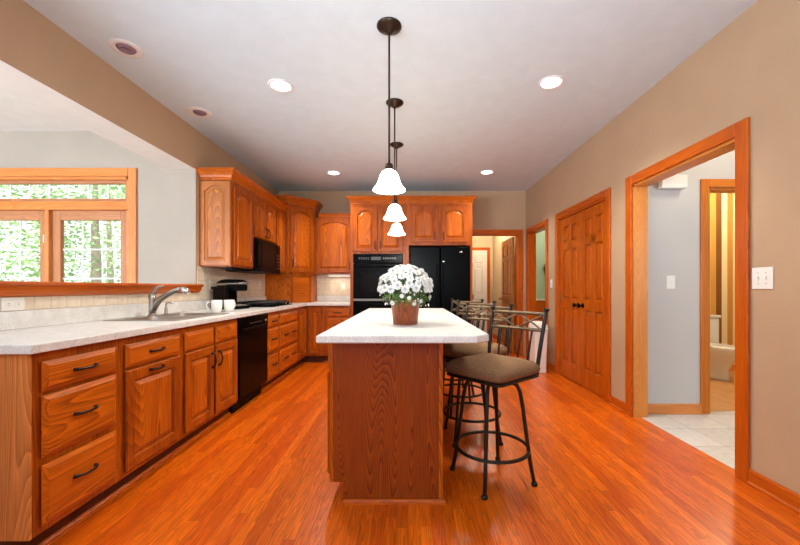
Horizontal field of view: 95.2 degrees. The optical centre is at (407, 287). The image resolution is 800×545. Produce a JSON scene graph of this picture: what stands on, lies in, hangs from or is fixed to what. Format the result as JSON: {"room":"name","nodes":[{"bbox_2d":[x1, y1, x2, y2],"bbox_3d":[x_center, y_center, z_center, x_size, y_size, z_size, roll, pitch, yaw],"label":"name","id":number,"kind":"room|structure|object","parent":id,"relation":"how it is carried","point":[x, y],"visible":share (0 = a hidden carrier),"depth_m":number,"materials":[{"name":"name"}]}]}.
{"room":"kitchen","nodes":[
{"label":"kitchen","id":0,"kind":"room"},
{"bbox_2d":[0,87,88,130],"bbox_3d":[-4.495,-1.488,0.392,4.010,0.515,6.784,0,0,0],"label":"ceiling","id":1,"kind":"structure","parent":0,"point":[17,113],"depth_m":3.48,"materials":[{"name":"white paint"}]},
{"bbox_2d":[0,131,195,283],"bbox_3d":[-4.350,-0.250,3.859,4.300,2.790,0.150,0,0,0],"label":"wall","id":2,"kind":"structure","parent":0,"point":[166,198],"depth_m":3.78,"materials":[{"name":"beige paint"}]},
{"bbox_2d":[0,168,136,282],"bbox_3d":[-3.775,-0.265,3.833,1.940,1.950,0.142,0,0,0],"label":"window","id":3,"kind":"structure","parent":2,"relation":"in","point":[51,214],"depth_m":3.81,"materials":[{"name":"brown wood"}]},
{"bbox_2d":[0,221,39,280],"bbox_3d":[-4.196,-0.100,3.843,0.698,1.220,0.006,0,0,0],"label":"grille","id":4,"kind":"object","parent":3,"relation":"attached to","point":[20,249],"depth_m":3.84,"materials":[{"name":"white"}]},
{"bbox_2d":[9,184,108,198],"bbox_3d":[-3.775,-1.012,3.843,1.246,0.155,0.006,0,0,0],"label":"grille","id":5,"kind":"object","parent":3,"relation":"attached to","point":[10,185],"depth_m":3.84,"materials":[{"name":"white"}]},
{"bbox_2d":[63,221,120,282],"bbox_3d":[-3.319,-0.100,3.843,0.628,1.220,0.006,0,0,0],"label":"grille","id":6,"kind":"object","parent":3,"relation":"attached to","point":[82,249],"depth_m":3.84,"materials":[{"name":"white"}]},
{"bbox_2d":[0,0,277,311],"bbox_3d":[-2.345,-0.300,1.600,0.290,2.890,9.200,0,0,0],"label":"wall","id":7,"kind":"structure","parent":0,"point":[41,63],"depth_m":2.59,"materials":[{"name":"beige paint"}]},
{"bbox_2d":[0,293,197,311],"bbox_3d":[-2.196,0.089,2.612,0.008,0.077,2.384,0,0,0],"label":"backsplash","id":8,"kind":"structure","parent":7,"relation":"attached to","point":[43,302],"depth_m":2.52,"materials":[{"name":"beige tile"}]},
{"bbox_2d":[0,297,24,310],"bbox_3d":[-2.187,0.089,2.022,0.008,0.072,0.122,0,0,0],"label":"outlet","id":9,"kind":"object","parent":8,"relation":"attached to","point":[18,303],"visible":1,"depth_m":2.02,"materials":[{"name":"white plastic"}]},
{"bbox_2d":[0,281,203,296],"bbox_3d":[-2.241,0.006,1.290,0.238,0.087,5.020,0,0,0],"label":"trim ledge","id":10,"kind":"object","parent":7,"relation":"on","point":[7,288],"visible":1,"depth_m":2.38,"materials":[{"name":"brown wood"}]},
{"bbox_2d":[196,167,257,268],"bbox_3d":[-2.003,-0.740,4.088,0.391,1.024,0.603,0,0,0],"label":"upper cabinet","id":11,"kind":"object","parent":7,"relation":"attached to","point":[226,197],"visible":1,"depth_m":3.85,"materials":[{"name":"brown wood"}]},
{"bbox_2d":[225,267,246,271],"bbox_3d":[-1.975,-0.211,4.202,0.090,0.032,0.365,0,0,0],"label":"light","id":12,"kind":"object","parent":11,"relation":"attached to","point":[226,268],"visible":1,"depth_m":4.09,"materials":[{"name":"black"}]},
{"bbox_2d":[197,266,264,299],"bbox_3d":[-2.196,-0.050,4.702,0.008,0.355,1.796,0,0,0],"label":"tiled wall","id":13,"kind":"structure","parent":7,"relation":"attached to","point":[204,274],"depth_m":4.38,"materials":[{"name":"beige tile"}]},
{"bbox_2d":[209,280,212,290],"bbox_3d":[-2.187,-0.025,4.050,0.008,0.117,0.072,0,0,0],"label":"outlet","id":14,"kind":"object","parent":13,"relation":"attached to","point":[210,281],"visible":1,"depth_m":4.04,"materials":[{"name":"white plastic"}]},
{"bbox_2d":[252,184,279,243],"bbox_3d":[-2.003,-0.931,4.770,0.391,0.642,0.759,0,0,0],"label":"upper cabinet","id":15,"kind":"object","parent":7,"relation":"attached to","point":[265,202],"visible":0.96,"depth_m":4.71,"materials":[{"name":"brown wood"}]},
{"bbox_2d":[226,238,279,273],"bbox_3d":[-1.980,-0.404,4.770,0.431,0.408,0.752,0,0,0],"label":"microwave","id":16,"kind":"object","parent":15,"relation":"attached to","point":[266,255],"visible":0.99,"depth_m":4.65,"materials":[{"name":"black"}]},
{"bbox_2d":[275,200,288,272],"bbox_3d":[-2.003,-0.740,5.347,0.391,1.024,0.394,0,0,0],"label":"upper cabinet","id":17,"kind":"object","parent":7,"relation":"attached to","point":[281,207],"visible":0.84,"depth_m":5.34,"materials":[{"name":"brown wood"}]},
{"bbox_2d":[24,0,757,190],"bbox_3d":[-0.040,-1.695,1.660,4.320,0.100,9.320,0,0,0],"label":"ceiling","id":18,"kind":"structure","parent":0,"point":[466,74],"depth_m":2.76,"materials":[{"name":"white paint"}]},
{"bbox_2d":[107,38,143,57],"bbox_3d":[-1.930,-1.635,2.500,0.200,0.018,0.200,0,0,0],"label":"recessed light","id":19,"kind":"object","parent":18,"relation":"in","point":[121,46],"visible":1,"depth_m":2.48,"materials":[{"name":"white metal"}]},
{"bbox_2d":[187,107,211,117],"bbox_3d":[-1.945,-1.635,3.410,0.200,0.018,0.200,0,0,0],"label":"recessed light","id":20,"kind":"object","parent":18,"relation":"in","point":[196,111],"visible":1,"depth_m":3.40,"materials":[{"name":"white metal"}]},
{"bbox_2d":[267,79,292,92],"bbox_3d":[-1.035,-1.640,2.965,0.200,0.009,0.200,0,0,0],"label":"recessed light","id":21,"kind":"object","parent":18,"relation":"in","point":[278,85],"visible":1,"depth_m":2.96,"materials":[{"name":"white"}]},
{"bbox_2d":[327,171,340,174],"bbox_3d":[-1.060,-1.640,5.210,0.200,0.009,0.200,0,0,0],"label":"recessed light","id":22,"kind":"object","parent":18,"relation":"in","point":[328,172],"visible":1,"depth_m":5.20,"materials":[{"name":"white"}]},
{"bbox_2d":[373,17,404,194],"bbox_3d":[-0.118,-1.129,2.290,0.203,1.032,0.203,0,0,0],"label":"pendant light","id":23,"kind":"object","parent":18,"relation":"hanging from","point":[389,183],"visible":1,"depth_m":2.27,"materials":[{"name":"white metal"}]},
{"bbox_2d":[385,162,392,169],"bbox_3d":[-0.118,-0.757,2.290,0.054,0.053,0.053,0,0,0],"label":"socket","id":24,"kind":"object","parent":23,"relation":"attached to","point":[389,166],"depth_m":2.27,"materials":[{"name":"brown metal"}]},
{"bbox_2d":[383,98,405,220],"bbox_3d":[-0.118,-1.129,3.235,0.203,1.032,0.203,0,0,0],"label":"pendant light","id":25,"kind":"object","parent":18,"relation":"hanging from","point":[394,213],"visible":0.98,"depth_m":3.21,"materials":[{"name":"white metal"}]},
{"bbox_2d":[388,142,405,235],"bbox_3d":[-0.130,-1.129,4.180,0.203,1.032,0.203,0,0,0],"label":"pendant light","id":26,"kind":"object","parent":18,"relation":"hanging from","point":[396,229],"visible":0.96,"depth_m":4.14,"materials":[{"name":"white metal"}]},
{"bbox_2d":[480,170,493,174],"bbox_3d":[1.120,-1.640,5.180,0.200,0.009,0.200,0,0,0],"label":"recessed light","id":27,"kind":"object","parent":18,"relation":"in","point":[484,172],"visible":1,"depth_m":5.18,"materials":[{"name":"white"}]},
{"bbox_2d":[538,75,564,89],"bbox_3d":[1.145,-1.640,2.920,0.200,0.009,0.200,0,0,0],"label":"recessed light","id":28,"kind":"object","parent":18,"relation":"in","point":[554,81],"visible":1,"depth_m":2.92,"materials":[{"name":"white"}]},
{"bbox_2d":[278,191,525,354],"bbox_3d":[-0.175,-0.250,6.260,4.350,2.790,0.120,0,0,0],"label":"wall","id":29,"kind":"structure","parent":0,"point":[491,210],"depth_m":6.20,"materials":[{"name":"beige paint"}]},
{"bbox_2d":[274,195,322,274],"bbox_3d":[-1.819,-0.815,5.849,0.759,1.174,0.699,0,0,0],"label":"upper cabinet","id":30,"kind":"object","parent":29,"relation":"attached to","point":[300,214],"visible":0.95,"depth_m":5.69,"materials":[{"name":"brown wood"}]},
{"bbox_2d":[315,213,349,274],"bbox_3d":[-1.191,-0.712,6.006,0.614,0.968,0.386,0,0,0],"label":"upper cabinet","id":31,"kind":"object","parent":29,"relation":"attached to","point":[332,230],"visible":0.75,"depth_m":5.85,"materials":[{"name":"brown wood"}]},
{"bbox_2d":[327,274,349,275],"bbox_3d":[-1.130,-0.209,6.020,0.380,0.036,0.100,0,0,0],"label":"light","id":32,"kind":"object","parent":31,"relation":"attached to","point":[327,274],"visible":0.7,"depth_m":5.97,"materials":[{"name":"white plastic"}]},
{"bbox_2d":[317,275,349,295],"bbox_3d":[-1.215,-0.050,6.196,0.660,0.355,0.008,0,0,0],"label":"tiled wall","id":33,"kind":"structure","parent":29,"relation":"attached to","point":[326,285],"depth_m":6.19,"materials":[{"name":"beige tile"}]},
{"bbox_2d":[472,230,522,355],"bbox_3d":[1.458,0.077,6.250,0.985,2.135,0.140,0,0,0],"label":"trim","id":34,"kind":"structure","parent":29,"relation":"attached to","point":[518,234],"depth_m":6.18,"materials":[{"name":"brown wood"}]},
{"bbox_2d":[48,337,799,544],"bbox_3d":[1.950,1.175,2.900,8.500,0.060,11.800,0,0,0],"label":"floor","id":35,"kind":"structure","parent":0,"point":[605,475],"depth_m":2.09,"materials":[{"name":"brown wood"}]},
{"bbox_2d":[0,339,117,544],"bbox_3d":[-1.844,0.707,1.724,0.702,0.876,0.463,0,0,0],"label":"base cabinet","id":36,"kind":"object","parent":35,"relation":"on","point":[59,408],"visible":0.98,"depth_m":1.59,"materials":[{"name":"brown wood"}]},
{"bbox_2d":[105,328,179,501],"bbox_3d":[-1.844,0.707,2.221,0.702,0.876,0.529,0,0,0],"label":"base cabinet","id":37,"kind":"object","parent":35,"relation":"on","point":[148,364],"visible":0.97,"depth_m":2.15,"materials":[{"name":"brown wood"}]},
{"bbox_2d":[169,318,237,455],"bbox_3d":[-1.844,0.707,2.899,0.702,0.876,0.826,0,0,0],"label":"base cabinet","id":38,"kind":"object","parent":35,"relation":"on","point":[209,351],"visible":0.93,"depth_m":2.81,"materials":[{"name":"brown wood"}]},
{"bbox_2d":[229,313,267,413],"bbox_3d":[-1.835,0.709,3.645,0.631,0.872,0.659,0,0,0],"label":"dishwasher","id":39,"kind":"object","parent":35,"relation":"on","point":[251,330],"visible":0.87,"depth_m":3.56,"materials":[{"name":"black metal"}]},
{"bbox_2d":[261,311,278,392],"bbox_3d":[-1.844,0.707,4.164,0.702,0.876,0.374,0,0,0],"label":"base cabinet","id":40,"kind":"object","parent":35,"relation":"on","point":[273,318],"visible":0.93,"depth_m":4.14,"materials":[{"name":"brown wood"}]},
{"bbox_2d":[272,308,297,383],"bbox_3d":[-1.844,0.707,4.729,0.702,0.876,0.753,0,0,0],"label":"base cabinet","id":41,"kind":"object","parent":35,"relation":"on","point":[288,324],"visible":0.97,"depth_m":4.66,"materials":[{"name":"brown wood"}]},
{"bbox_2d":[292,306,323,368],"bbox_3d":[-1.748,0.707,5.647,0.895,0.876,1.082,0,0,0],"label":"base cabinet","id":42,"kind":"object","parent":35,"relation":"on","point":[310,318],"visible":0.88,"depth_m":5.54,"materials":[{"name":"brown wood"}]},
{"bbox_2d":[323,306,349,361],"bbox_3d":[-1.092,0.707,5.848,0.415,0.876,0.680,0,0,0],"label":"base cabinet","id":43,"kind":"object","parent":35,"relation":"on","point":[333,316],"visible":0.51,"depth_m":5.55,"materials":[{"name":"brown wood"}]},
{"bbox_2d":[0,296,349,353],"bbox_3d":[-1.542,0.199,3.833,1.315,0.139,4.731,0,0,0],"label":"countertop","id":44,"kind":"structure","parent":43,"relation":"on","point":[44,330],"depth_m":2.21,"materials":[{"name":"white stone"}]},
{"bbox_2d":[103,313,228,320],"bbox_3d":[-1.863,0.304,2.915,0.505,0.161,0.770,0,0,0],"label":"sink","id":45,"kind":"object","parent":44,"relation":"in","point":[171,316],"visible":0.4,"depth_m":2.91,"materials":[{"name":"silver metal"}]},
{"bbox_2d":[164,302,172,313],"bbox_3d":[-2.054,0.172,3.130,0.079,0.104,0.035,0,0,0],"label":"soap dispenser","id":46,"kind":"object","parent":45,"relation":"on","point":[166,303],"visible":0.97,"depth_m":3.12,"materials":[{"name":"silver metal"}]},
{"bbox_2d":[147,285,189,315],"bbox_3d":[-1.922,0.099,2.932,0.367,0.249,0.067,0,0,9],"label":"faucet","id":47,"kind":"object","parent":44,"relation":"on","point":[154,303],"visible":1,"depth_m":2.93,"materials":[{"name":"silver metal"}]},
{"bbox_2d":[205,300,221,312],"bbox_3d":[-1.818,0.172,3.420,0.142,0.115,0.096,0,0,-25],"label":"mug","id":48,"kind":"object","parent":44,"relation":"on","point":[216,305],"visible":1,"depth_m":3.39,"materials":[{"name":"white ceramic"}]},
{"bbox_2d":[224,300,235,311],"bbox_3d":[-1.718,0.172,3.538,0.096,0.115,0.142,0,0,10],"label":"mug","id":49,"kind":"object","parent":44,"relation":"on","point":[229,305],"visible":0.98,"depth_m":3.48,"materials":[{"name":"white ceramic"}]},
{"bbox_2d":[213,279,249,308],"bbox_3d":[-1.943,0.067,4.024,0.324,0.326,0.255,0,0,18],"label":"coffee maker","id":50,"kind":"object","parent":44,"relation":"on","point":[229,291],"visible":0.76,"depth_m":3.96,"materials":[{"name":"black plastic"}]},
{"bbox_2d":[237,300,290,306],"bbox_3d":[-1.870,0.199,4.740,0.500,0.061,0.760,0,0,0],"label":"cooktop","id":51,"kind":"object","parent":44,"relation":"in","point":[255,303],"visible":0.95,"depth_m":4.57,"materials":[{"name":"black metal"}]},
{"bbox_2d":[265,273,315,302],"bbox_3d":[-1.795,0.001,5.814,0.857,0.456,0.278,0,0,-41],"label":"appliance garage","id":52,"kind":"object","parent":44,"relation":"on","point":[280,286],"visible":0.95,"depth_m":5.62,"materials":[{"name":"brown wood"}]},
{"bbox_2d":[346,196,406,317],"bbox_3d":[-0.482,-0.126,5.859,0.919,2.542,0.681,0,0,0],"label":"tall cabinet","id":53,"kind":"object","parent":35,"relation":"on","point":[369,231],"visible":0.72,"depth_m":5.56,"materials":[{"name":"brown wood"}]},
{"bbox_2d":[353,254,402,315],"bbox_3d":[-0.455,0.111,5.815,0.760,1.262,0.631,0,0,0],"label":"wall oven","id":54,"kind":"object","parent":53,"relation":"in","point":[367,268],"visible":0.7,"depth_m":5.55,"materials":[{"name":"black metal"}]},
{"bbox_2d":[328,343,446,504],"bbox_3d":[-0.117,0.707,2.974,0.643,0.876,2.092,0,0,0],"label":"kitchen island","id":55,"kind":"object","parent":35,"relation":"on","point":[385,400],"visible":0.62,"depth_m":1.95,"materials":[{"name":"brown wood"}]},
{"bbox_2d":[316,308,488,342],"bbox_3d":[-0.020,0.249,2.962,0.850,0.038,2.395,0,0,0],"label":"island countertop","id":56,"kind":"structure","parent":55,"relation":"on","point":[372,325],"depth_m":1.98,"materials":[{"name":"white stone"}]},
{"bbox_2d":[377,264,433,324],"bbox_3d":[-0.016,0.036,2.328,0.359,0.386,0.373,0,0,0],"label":"potted mum","id":57,"kind":"object","parent":56,"relation":"on","point":[405,306],"visible":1,"depth_m":2.24,"materials":[{"name":"white plant"}]},
{"bbox_2d":[382,283,387,292],"bbox_3d":[-0.143,-0.001,2.211,0.023,0.061,0.061,14,-9,-43],"label":"flower","id":58,"kind":"object","parent":57,"relation":"on","point":[384,287],"depth_m":2.21,"materials":[{"name":"white plant"}]},
{"bbox_2d":[387,284,394,293],"bbox_3d":[-0.105,0.006,2.173,0.061,0.062,0.023,0,-8,29],"label":"flower","id":59,"kind":"object","parent":57,"relation":"on","point":[390,288],"depth_m":2.17,"materials":[{"name":"white plant"}]},
{"bbox_2d":[389,274,396,280],"bbox_3d":[-0.092,-0.066,2.212,0.060,0.060,0.022,0,-34,33],"label":"flower","id":60,"kind":"object","parent":57,"relation":"on","point":[393,277],"depth_m":2.21,"materials":[{"name":"white plant"}]},
{"bbox_2d":[391,278,397,285],"bbox_3d":[-0.082,-0.041,2.187,0.055,0.054,0.020,0,-24,24],"label":"flower","id":61,"kind":"object","parent":57,"relation":"on","point":[394,282],"depth_m":2.18,"materials":[{"name":"white plant"}]},
{"bbox_2d":[393,281,401,289],"bbox_3d":[-0.062,-0.017,2.161,0.062,0.061,0.023,0,-15,15],"label":"flower","id":62,"kind":"object","parent":57,"relation":"on","point":[397,285],"depth_m":2.16,"materials":[{"name":"white plant"}]},
{"bbox_2d":[394,268,401,273],"bbox_3d":[-0.061,-0.105,2.224,0.058,0.022,0.058,0,41,22],"label":"flower","id":63,"kind":"object","parent":57,"relation":"on","point":[397,270],"depth_m":2.23,"materials":[{"name":"white plant"}]},
{"bbox_2d":[397,272,406,279],"bbox_3d":[-0.037,-0.076,2.195,0.058,0.059,0.022,0,-38,9],"label":"flower","id":64,"kind":"object","parent":57,"relation":"on","point":[401,275],"depth_m":2.20,"materials":[{"name":"white plant"}]},
{"bbox_2d":[400,284,409,293],"bbox_3d":[-0.017,0.006,2.156,0.060,0.060,0.022,0,-8,0],"label":"flower","id":65,"kind":"object","parent":57,"relation":"on","point":[404,289],"depth_m":2.16,"materials":[{"name":"white plant"}]},
{"bbox_2d":[391,299,419,324],"bbox_3d":[-0.017,0.151,2.330,0.192,0.156,0.192,0,0,0],"label":"pot","id":66,"kind":"object","parent":57,"relation":"on","point":[408,315],"depth_m":2.26,"materials":[{"name":"brown ceramic"}]},
{"bbox_2d":[405,279,413,287],"bbox_3d":[0.010,-0.027,2.167,0.059,0.059,0.022,0,-19,-9],"label":"flower","id":67,"kind":"object","parent":57,"relation":"on","point":[408,283],"depth_m":2.17,"materials":[{"name":"white plant"}]},
{"bbox_2d":[406,275,413,280],"bbox_3d":[0.014,-0.059,2.184,0.053,0.054,0.020,0,-31,-12],"label":"flower","id":68,"kind":"object","parent":57,"relation":"on","point":[409,277],"depth_m":2.19,"materials":[{"name":"white plant"}]},
{"bbox_2d":[407,267,414,272],"bbox_3d":[0.018,-0.111,2.234,0.060,0.022,0.060,0,36,-20],"label":"flower","id":69,"kind":"object","parent":57,"relation":"on","point":[409,269],"depth_m":2.24,"materials":[{"name":"white plant"}]},
{"bbox_2d":[412,284,419,292],"bbox_3d":[0.050,0.000,2.165,0.060,0.060,0.022,0,-9,-22],"label":"flower","id":70,"kind":"object","parent":57,"relation":"on","point":[416,287],"depth_m":2.17,"materials":[{"name":"white plant"}]},
{"bbox_2d":[422,280,427,287],"bbox_3d":[0.106,-0.028,2.216,0.021,0.057,0.057,-25,-17,40],"label":"flower","id":71,"kind":"object","parent":57,"relation":"on","point":[425,282],"depth_m":2.22,"materials":[{"name":"white plant"}]},
{"bbox_2d":[410,247,468,362],"bbox_3d":[0.485,0.260,5.824,0.900,1.770,0.673,0,0,0],"label":"refrigerator","id":72,"kind":"object","parent":35,"relation":"on","point":[448,267],"visible":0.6,"depth_m":5.54,"materials":[{"name":"black metal"}]},
{"bbox_2d":[407,196,476,324],"bbox_3d":[0.512,-0.126,5.859,1.068,2.542,0.681,0,0,0],"label":"tall cabinet","id":73,"kind":"object","parent":35,"relation":"on","point":[432,221],"visible":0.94,"depth_m":5.56,"materials":[{"name":"brown wood"}]},
{"bbox_2d":[443,298,483,397],"bbox_3d":[0.507,0.634,4.013,0.520,1.022,0.556,0,0,42],"label":"bar stool","id":74,"kind":"object","parent":35,"relation":"on","point":[452,299],"visible":0.24,"depth_m":4.09,"materials":[{"name":"black metal"}]},
{"bbox_2d":[443,300,495,418],"bbox_3d":[0.519,0.634,3.433,0.568,1.022,0.501,0,0,-43],"label":"bar stool","id":75,"kind":"object","parent":35,"relation":"on","point":[458,313],"visible":0.31,"depth_m":3.55,"materials":[{"name":"black metal"}]},
{"bbox_2d":[443,302,513,447],"bbox_3d":[0.503,0.634,2.833,0.523,1.022,0.556,0,0,40],"label":"bar stool","id":76,"kind":"object","parent":35,"relation":"on","point":[451,351],"visible":0.56,"depth_m":2.73,"materials":[{"name":"black metal"}]},
{"bbox_2d":[443,342,506,357],"bbox_3d":[0.492,0.466,2.820,0.432,0.090,0.432,0,0,40],"label":"cushion","id":77,"kind":"object","parent":76,"relation":"on","point":[450,350],"depth_m":2.69,"materials":[{"name":"fabric"}]},
{"bbox_2d":[445,306,549,499],"bbox_3d":[0.537,0.634,2.232,0.531,1.022,0.458,0,0,-38],"label":"bar stool","id":78,"kind":"object","parent":35,"relation":"on","point":[497,371],"visible":1,"depth_m":2.13,"materials":[{"name":"black metal"}]},
{"bbox_2d":[445,353,539,383],"bbox_3d":[0.508,0.466,2.210,0.432,0.090,0.432,0,0,-40],"label":"cushion","id":79,"kind":"object","parent":78,"relation":"on","point":[485,368],"depth_m":2.08,"materials":[{"name":"fabric"}]},
{"bbox_2d":[528,321,548,372],"bbox_3d":[1.800,0.802,5.050,0.192,0.685,0.304,0,0,0],"label":"trash can","id":80,"kind":"object","parent":35,"relation":"on","point":[536,335],"visible":0.52,"depth_m":4.92,"materials":[{"name":"white plastic"}]},
{"bbox_2d":[710,314,734,380],"bbox_3d":[3.930,0.752,4.684,0.464,0.785,0.713,0,0,0],"label":"toilet","id":81,"kind":"object","parent":35,"relation":"on","point":[722,356],"visible":0.42,"depth_m":4.52,"materials":[{"name":"white ceramic"}]},
{"bbox_2d":[472,236,514,343],"bbox_3d":[1.560,-0.200,7.510,1.120,2.690,2.380,0,0,0],"label":"wall","id":82,"kind":"structure","parent":0,"point":[494,242],"depth_m":8.34,"materials":[{"name":"beige paint"}]},
{"bbox_2d":[472,250,486,332],"bbox_3d":[1.505,0.127,8.542,0.700,2.020,0.102,0,0,0],"label":"door","id":83,"kind":"structure","parent":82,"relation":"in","point":[479,257],"depth_m":8.56,"materials":[{"name":"white paint"}]},
{"bbox_2d":[472,247,489,333],"bbox_3d":[1.505,0.095,8.590,0.850,2.100,0.020,0,0,0],"label":"trim","id":84,"kind":"structure","parent":82,"relation":"attached to","point":[473,248],"depth_m":8.58,"materials":[{"name":"brown wood"}]},
{"bbox_2d":[492,333,514,349],"bbox_3d":[1.989,1.100,7.460,0.022,0.090,2.280,0,0,0],"label":"baseboard","id":85,"kind":"structure","parent":82,"relation":"attached to","point":[493,334],"depth_m":8.25,"materials":[{"name":"brown wood"}]},
{"bbox_2d":[499,237,513,352],"bbox_3d":[1.799,0.123,6.710,0.102,2.020,0.740,0,0,0],"label":"door","id":86,"kind":"structure","parent":82,"relation":"in","point":[507,298],"depth_m":6.62,"materials":[{"name":"brown wood"}]},
{"bbox_2d":[536,230,544,298],"bbox_3d":[3.260,-0.220,6.400,2.280,2.730,1.800,0,0,0],"label":"wall","id":87,"kind":"structure","parent":0,"point":[540,237],"depth_m":7.20,"materials":[{"name":"green paint"}]},
{"bbox_2d":[536,299,544,320],"bbox_3d":[3.210,0.677,7.177,2.180,0.935,0.044,0,0,0],"label":"trim","id":88,"kind":"structure","parent":87,"relation":"attached to","point":[540,303],"depth_m":7.17,"materials":[{"name":"brown wood"}]},
{"bbox_2d":[526,0,799,494],"bbox_3d":[2.060,-0.250,1.660,0.120,2.790,9.320,0,0,0],"label":"wall","id":89,"kind":"structure","parent":0,"point":[750,68],"depth_m":2.11,"materials":[{"name":"beige paint"}]},
{"bbox_2d":[526,219,547,362],"bbox_3d":[2.050,0.080,5.665,0.140,2.130,0.930,0,0,0],"label":"trim","id":90,"kind":"structure","parent":89,"relation":"attached to","point":[530,234],"depth_m":6.04,"materials":[{"name":"brown wood"}]},
{"bbox_2d":[547,362,554,372],"bbox_3d":[1.989,1.100,5.060,0.022,0.090,0.280,0,0,0],"label":"baseboard","id":91,"kind":"structure","parent":89,"relation":"attached to","point":[550,366],"depth_m":5.05,"materials":[{"name":"brown wood"}]},
{"bbox_2d":[559,212,580,384],"bbox_3d":[1.997,0.120,4.545,0.102,2.025,0.575,0,0,0],"label":"door","id":92,"kind":"structure","parent":89,"relation":"in","point":[570,227],"depth_m":4.52,"materials":[{"name":"brown wood"}]},
{"bbox_2d":[555,187,610,403],"bbox_3d":[2.050,0.077,4.255,0.140,2.135,1.330,0,0,0],"label":"trim","id":93,"kind":"structure","parent":89,"relation":"attached to","point":[597,198],"depth_m":3.66,"materials":[{"name":"brown wood"}]},
{"bbox_2d":[577,201,604,398],"bbox_3d":[1.997,0.120,3.954,0.102,2.025,0.595,0,0,0],"label":"door","id":94,"kind":"structure","parent":89,"relation":"in","point":[592,305],"depth_m":3.96,"materials":[{"name":"brown wood"}]},
{"bbox_2d":[609,395,625,413],"bbox_3d":[1.989,1.100,3.459,0.022,0.090,0.261,0,0,0],"label":"baseboard","id":95,"kind":"structure","parent":89,"relation":"attached to","point":[616,403],"depth_m":3.46,"materials":[{"name":"brown wood"}]},
{"bbox_2d":[633,139,734,417],"bbox_3d":[2.060,0.115,2.729,0.120,2.060,1.029,0,0,0],"label":"door frame","id":96,"kind":"structure","parent":89,"relation":"attached to","point":[640,190],"depth_m":3.23,"materials":[{"name":"brown wood"}]},
{"bbox_2d":[625,117,749,482],"bbox_3d":[1.990,0.072,2.729,0.020,2.145,1.199,0,0,0],"label":"trim","id":97,"kind":"structure","parent":89,"relation":"attached to","point":[740,130],"depth_m":2.19,"materials":[{"name":"brown wood"}]},
{"bbox_2d":[752,267,772,288],"bbox_3d":[1.992,-0.055,2.056,0.014,0.122,0.122,0,0,0],"label":"light switch","id":98,"kind":"object","parent":89,"relation":"attached to","point":[762,278],"visible":1,"depth_m":2.05,"materials":[{"name":"white plastic"}]},
{"bbox_2d":[747,469,799,514],"bbox_3d":[1.989,1.100,-0.435,0.022,0.090,5.130,0,0,0],"label":"baseboard","id":99,"kind":"structure","parent":89,"relation":"attached to","point":[790,499],"depth_m":1.98,"materials":[{"name":"brown wood"}]},
{"bbox_2d":[648,150,734,403],"bbox_3d":[4.160,-0.220,3.390,4.080,2.730,0.120,0,0,0],"label":"wall","id":100,"kind":"structure","parent":0,"point":[673,214],"depth_m":3.33,"materials":[{"name":"grey paint"}]},
{"bbox_2d":[666,276,674,288],"bbox_3d":[2.395,-0.052,3.322,0.080,0.120,0.014,0,0,0],"label":"light switch","id":101,"kind":"object","parent":100,"relation":"attached to","point":[670,280],"visible":1,"depth_m":3.32,"materials":[{"name":"white plastic"}]},
{"bbox_2d":[657,175,687,188],"bbox_3d":[2.385,-0.955,3.295,0.230,0.120,0.070,0,0,0],"label":"door chime","id":102,"kind":"object","parent":100,"relation":"attached to","point":[676,181],"visible":0.76,"depth_m":3.26,"materials":[{"name":"white plastic"}]},
{"bbox_2d":[648,404,701,413],"bbox_3d":[2.392,1.100,3.319,0.543,0.090,0.022,0,0,0],"label":"baseboard","id":103,"kind":"structure","parent":100,"relation":"attached to","point":[652,408],"depth_m":3.32,"materials":[{"name":"brown wood"}]},
{"bbox_2d":[700,179,734,413],"bbox_3d":[3.129,0.077,3.380,0.932,2.135,0.140,0,0,0],"label":"trim","id":104,"kind":"structure","parent":100,"relation":"attached to","point":[707,186],"depth_m":3.31,"materials":[{"name":"brown wood"}]},
{"bbox_2d":[710,193,734,363],"bbox_3d":[4.425,-0.220,5.100,3.350,2.730,0.100,0,0,0],"label":"wall","id":105,"kind":"structure","parent":0,"point":[722,205],"depth_m":5.05,"materials":[{"name":"paint"}]},
{"label":"outside","id":106,"kind":"structure","parent":0,"visible":0},
{"bbox_3d":[-18.000,1.705,24.542,44.000,0.120,40.916,0,0,0],"label":"ground","id":107,"kind":"structure","parent":106,"visible":0},
{"bbox_2d":[0,185,81,281],"bbox_3d":[-11.932,-1.001,10.255,4.019,6.153,4.094,0,0,0],"label":"tree","id":108,"kind":"object","parent":107,"relation":"on","point":[1,186],"visible":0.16,"depth_m":10.77,"materials":[{"name":"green plant"}]},
{"bbox_2d":[0,185,124,282],"bbox_3d":[-7.916,-0.839,9.294,3.390,5.762,3.425,0,0,-4],"label":"tree","id":109,"kind":"object","parent":107,"relation":"on","point":[96,261],"visible":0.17,"depth_m":8.53,"materials":[{"name":"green plant"}]},
{"bbox_2d":[25,185,124,282],"bbox_3d":[-12.312,-1.816,15.017,4.886,7.714,4.962,0,0,0],"label":"tree","id":110,"kind":"object","parent":107,"relation":"on","point":[109,235],"visible":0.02,"depth_m":14.93,"materials":[{"name":"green plant"}]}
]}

